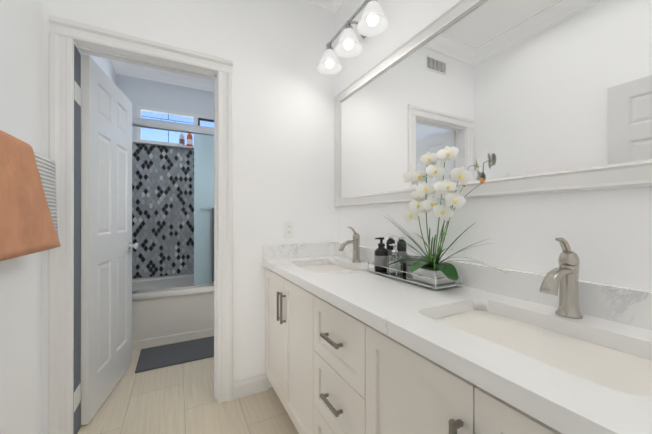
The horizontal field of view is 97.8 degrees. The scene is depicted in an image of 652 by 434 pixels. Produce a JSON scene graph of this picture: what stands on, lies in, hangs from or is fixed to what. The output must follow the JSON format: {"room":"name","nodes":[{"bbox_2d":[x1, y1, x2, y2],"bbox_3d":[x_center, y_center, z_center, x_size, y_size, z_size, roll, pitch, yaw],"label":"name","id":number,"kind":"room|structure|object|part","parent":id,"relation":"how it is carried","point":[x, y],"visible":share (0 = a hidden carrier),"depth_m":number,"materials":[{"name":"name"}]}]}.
{"room":"bathroom","nodes":[
{"label":"bathroom","id":0,"kind":"room"},
{"bbox_2d":[0,0,115,433],"bbox_3d":[-1.339,-0.251,1.169,0.120,2.800,4.440,0,0,-28],"label":"wall","id":1,"kind":"structure","parent":0,"point":[21,33],"depth_m":1.21,"materials":[{"name":"white paint"}]},
{"bbox_2d":[0,130,60,260],"bbox_3d":[-1.073,-0.074,0.919,0.117,0.415,0.859,0,0,-28],"label":"towel rail","id":2,"kind":"object","parent":1,"relation":"attached to","point":[28,217],"visible":1,"depth_m":1.01,"materials":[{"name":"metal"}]},
{"bbox_2d":[42,0,79,433],"bbox_3d":[-1.364,-0.250,1.472,0.116,2.800,0.120,0,0,-28],"label":"wall","id":3,"kind":"structure","parent":0,"point":[61,8],"depth_m":1.40,"materials":[{"name":"white paint"}]},
{"bbox_2d":[74,54,139,424],"bbox_3d":[-1.375,0.124,1.855,0.216,2.030,0.787,0,0,-28],"label":"bathroom door","id":4,"kind":"structure","parent":3,"relation":"in","point":[102,100],"depth_m":1.75,"materials":[{"name":"white paint"}]},
{"bbox_3d":[-1.510,0.221,2.152,0.178,0.062,0.081,0,0,-28],"label":"knob","id":5,"kind":"part","parent":4,"relation":"part of","materials":[{"name":"silver metal"}]},
{"bbox_2d":[116,74,213,141],"bbox_3d":[-1.558,-1.236,3.494,1.645,0.820,0.120,0,0,-28],"label":"wall","id":6,"kind":"structure","parent":0,"point":[148,93],"depth_m":3.27,"materials":[{"name":"white paint"}]},
{"bbox_2d":[77,335,298,433],"bbox_3d":[-0.557,1.180,1.575,1.885,0.060,4.440,0,0,-28],"label":"floor","id":7,"kind":"structure","parent":0,"point":[176,399],"depth_m":1.71,"materials":[{"name":"tile"}]},
{"bbox_2d":[132,273,213,349],"bbox_3d":[-1.342,0.913,3.076,1.627,0.479,0.795,0,0,-28],"label":"bathtub","id":8,"kind":"object","parent":7,"relation":"on","point":[166,317],"visible":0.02,"depth_m":2.63,"materials":[{"name":"white ceramic"}]},
{"bbox_2d":[132,117,213,293],"bbox_3d":[-1.171,-0.103,2.751,1.621,1.549,0.091,0,0,-28],"label":"shower door","id":9,"kind":"structure","parent":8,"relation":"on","point":[203,206],"depth_m":2.74,"materials":[{"name":"clear glass"}]},
{"bbox_3d":[-0.873,-0.074,2.929,0.881,1.446,0.030,0,0,-28],"label":"glass","id":10,"kind":"part","parent":9,"relation":"part of","materials":[{"name":"clear glass"}]},
{"bbox_2d":[212,208,213,281],"bbox_3d":[-0.913,0.269,2.841,0.415,0.710,0.014,0,0,-28],"label":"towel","id":11,"kind":"object","parent":9,"relation":"hanging from","point":[212,208],"depth_m":2.74,"materials":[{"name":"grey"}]},
{"bbox_2d":[135,336,213,372],"bbox_3d":[-1.239,1.145,2.410,0.590,0.012,0.412,0,0,-28],"label":"bath mat","id":12,"kind":"object","parent":7,"relation":"on","point":[156,357],"visible":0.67,"depth_m":2.38,"materials":[{"name":"grey fabric"}]},
{"bbox_2d":[264,266,573,433],"bbox_3d":[0.257,0.734,1.177,0.569,0.828,1.898,0,0,-28],"label":"bathroom vanity","id":13,"kind":"object","parent":7,"relation":"on","point":[354,348],"depth_m":0.91,"materials":[{"name":"white paint"}]},
{"bbox_2d":[262,254,651,433],"bbox_3d":[0.262,0.300,1.180,0.558,0.040,1.898,0,0,-28],"label":"countertop","id":14,"kind":"structure","parent":13,"relation":"on","point":[583,405],"depth_m":0.69,"materials":[{"name":"white stone"}]},
{"bbox_2d":[306,262,353,273],"bbox_3d":[0.003,0.382,1.667,0.356,0.147,0.486,0,0,-28],"label":"sink","id":15,"kind":"object","parent":14,"relation":"in","point":[322,267],"depth_m":1.81,"materials":[{"name":"white ceramic"}]},
{"bbox_2d":[338,227,360,262],"bbox_3d":[0.146,0.169,1.742,0.153,0.221,0.060,0,0,-28],"label":"faucet","id":16,"kind":"object","parent":14,"relation":"on","point":[355,241],"visible":0.98,"depth_m":1.74,"materials":[{"name":"silver metal"}]},
{"bbox_2d":[366,261,463,289],"bbox_3d":[0.379,0.251,1.305,0.160,0.056,0.450,0,0,-28],"label":"tray","id":17,"kind":"object","parent":14,"relation":"on","point":[406,275],"visible":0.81,"depth_m":1.20,"materials":[{"name":"white mirror"}]},
{"bbox_2d":[374,237,388,270],"bbox_3d":[0.280,0.185,1.440,0.072,0.164,0.071,0,0,-28],"label":"soap bottle","id":18,"kind":"object","parent":17,"relation":"on","point":[380,255],"visible":0.92,"depth_m":1.41,"materials":[{"name":"grey plastic"}]},
{"bbox_2d":[386,236,395,267],"bbox_3d":[0.337,0.183,1.481,0.047,0.168,0.047,0,0,-28],"label":"lotion bottle","id":19,"kind":"object","parent":17,"relation":"on","point":[389,248],"visible":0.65,"depth_m":1.46,"materials":[{"name":"grey plastic"}]},
{"bbox_2d":[387,244,402,274],"bbox_3d":[0.326,0.197,1.351,0.076,0.140,0.076,0,0,-28],"label":"soap bottle","id":20,"kind":"object","parent":17,"relation":"on","point":[398,265],"visible":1,"depth_m":1.34,"materials":[{"name":"clear glass"}]},
{"bbox_2d":[397,237,406,270],"bbox_3d":[0.374,0.183,1.410,0.047,0.168,0.047,0,0,-28],"label":"lotion bottle","id":21,"kind":"object","parent":17,"relation":"on","point":[401,249],"visible":0.6,"depth_m":1.39,"materials":[{"name":"grey plastic"}]},
{"bbox_2d":[379,146,506,284],"bbox_3d":[0.373,-0.004,1.136,0.317,0.540,0.639,0,0,-28],"label":"orchid","id":22,"kind":"object","parent":17,"relation":"on","point":[429,265],"visible":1,"depth_m":1.13,"materials":[{"name":"white plant"}]},
{"bbox_2d":[430,306,651,397],"bbox_3d":[0.504,0.380,0.710,0.356,0.147,0.516,0,0,-28],"label":"sink","id":23,"kind":"object","parent":14,"relation":"in","point":[623,368],"depth_m":0.70,"materials":[{"name":"white ceramic"}]},
{"bbox_2d":[540,237,582,318],"bbox_3d":[0.647,0.167,0.785,0.153,0.221,0.060,0,0,-28],"label":"faucet","id":24,"kind":"object","parent":14,"relation":"on","point":[563,277],"visible":1,"depth_m":0.79,"materials":[{"name":"silver metal"}]},
{"bbox_2d":[73,0,334,397],"bbox_3d":[-0.635,-0.249,1.853,1.529,2.800,0.120,0,0,-28],"label":"wall","id":25,"kind":"structure","parent":0,"point":[283,122],"depth_m":1.89,"materials":[{"name":"white paint"}]},
{"bbox_2d":[48,14,232,433],"bbox_3d":[-1.006,0.081,1.658,0.867,2.137,0.170,0,0,-28],"label":"door frame","id":26,"kind":"structure","parent":25,"relation":"attached to","point":[63,366],"depth_m":1.48,"materials":[{"name":"white paint"}]},
{"bbox_2d":[233,372,267,388],"bbox_3d":[-0.332,1.093,2.091,0.722,0.114,0.016,0,0,-28],"label":"baseboard","id":27,"kind":"structure","parent":25,"relation":"attached to","point":[249,380],"depth_m":1.84,"materials":[{"name":"white paint"}]},
{"bbox_2d":[284,221,293,237],"bbox_3d":[-0.255,0.088,1.977,0.070,0.116,0.009,0,0,-28],"label":"electrical outlet","id":28,"kind":"object","parent":25,"relation":"attached to","point":[288,229],"visible":1,"depth_m":1.97,"materials":[{"name":"white plastic"}]},
{"bbox_2d":[302,0,328,8],"bbox_3d":[-0.632,-1.596,1.733,1.410,0.105,0.100,0,0,-28],"label":"crown molding","id":29,"kind":"structure","parent":25,"relation":"attached to","point":[319,3],"depth_m":2.07,"materials":[{"name":"white paint"}]},
{"bbox_2d":[335,0,651,290],"bbox_3d":[0.675,-0.251,1.128,0.120,2.800,2.500,0,0,-28],"label":"wall","id":30,"kind":"structure","parent":0,"point":[606,234],"depth_m":1.02,"materials":[{"name":"white paint"}]},
{"bbox_2d":[323,0,344,12],"bbox_3d":[0.562,-1.597,1.106,0.100,0.105,2.318,0,0,-28],"label":"crown molding","id":31,"kind":"structure","parent":30,"relation":"attached to","point":[333,6],"depth_m":2.10,"materials":[{"name":"white paint"}]},
{"bbox_2d":[317,0,388,74],"bbox_3d":[0.162,-1.148,1.730,0.230,0.283,0.650,0,0,-28],"label":"light","id":32,"kind":"object","parent":30,"relation":"attached to","point":[373,21],"visible":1,"depth_m":1.68,"materials":[{"name":"white glass"}]},
{"bbox_2d":[263,242,651,329],"bbox_3d":[0.263,0.233,1.181,0.555,0.092,1.898,0,0,-28],"label":"backsplash","id":33,"kind":"structure","parent":30,"relation":"attached to","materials":[{"name":"stone"}]},
{"bbox_2d":[334,0,651,206],"bbox_3d":[0.510,-0.485,1.284,0.027,0.820,1.888,0,0,-28],"label":"mirror","id":34,"kind":"object","parent":30,"relation":"attached to","point":[515,97],"visible":0.81,"depth_m":1.01,"materials":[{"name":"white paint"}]},
{"bbox_3d":[-1.558,0.164,3.491,1.645,1.980,0.120,0,0,-28],"label":"wall","id":35,"kind":"structure","parent":0,"visible":0},
{"bbox_2d":[132,142,193,277],"bbox_3d":[-1.529,-0.077,3.436,1.633,1.498,0.006,0,0,-28],"label":"wall tile","id":36,"kind":"structure","parent":35,"relation":"attached to","point":[163,206],"depth_m":3.25,"materials":[{"name":"tile"}]},
{"bbox_2d":[134,105,213,148],"bbox_3d":[-1.543,-1.022,3.426,1.270,0.427,0.135,0,0,-28],"label":"window","id":37,"kind":"structure","parent":35,"relation":"in","point":[197,118],"depth_m":3.28,"materials":[{"name":"white paint"}]},
{"bbox_2d":[179,133,184,145],"bbox_3d":[-1.677,-0.902,3.316,0.057,0.150,0.057,0,0,-28],"label":"shampoo bottle","id":38,"kind":"object","parent":37,"relation":"on","point":[182,139],"visible":0.88,"depth_m":3.29,"materials":[{"name":"white plastic"}]},
{"bbox_2d":[187,133,192,145],"bbox_3d":[-1.606,-0.910,3.353,0.061,0.165,0.061,0,0,-28],"label":"shampoo bottle","id":39,"kind":"object","parent":37,"relation":"on","point":[189,140],"visible":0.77,"depth_m":3.33,"materials":[{"name":"orange plastic"}]},
{"bbox_3d":[-1.136,-1.678,2.689,1.885,0.060,1.940,0,0,-28],"label":"ceiling","id":40,"kind":"structure","parent":0,"visible":0},
{"bbox_2d":[110,59,213,91],"bbox_3d":[-1.123,-1.594,2.664,1.643,0.105,1.754,0,0,-28],"label":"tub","id":41,"kind":"object","parent":40,"relation":"attached to","point":[141,72],"visible":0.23,"depth_m":3.21,"materials":[{"name":"white paint"}]}
]}

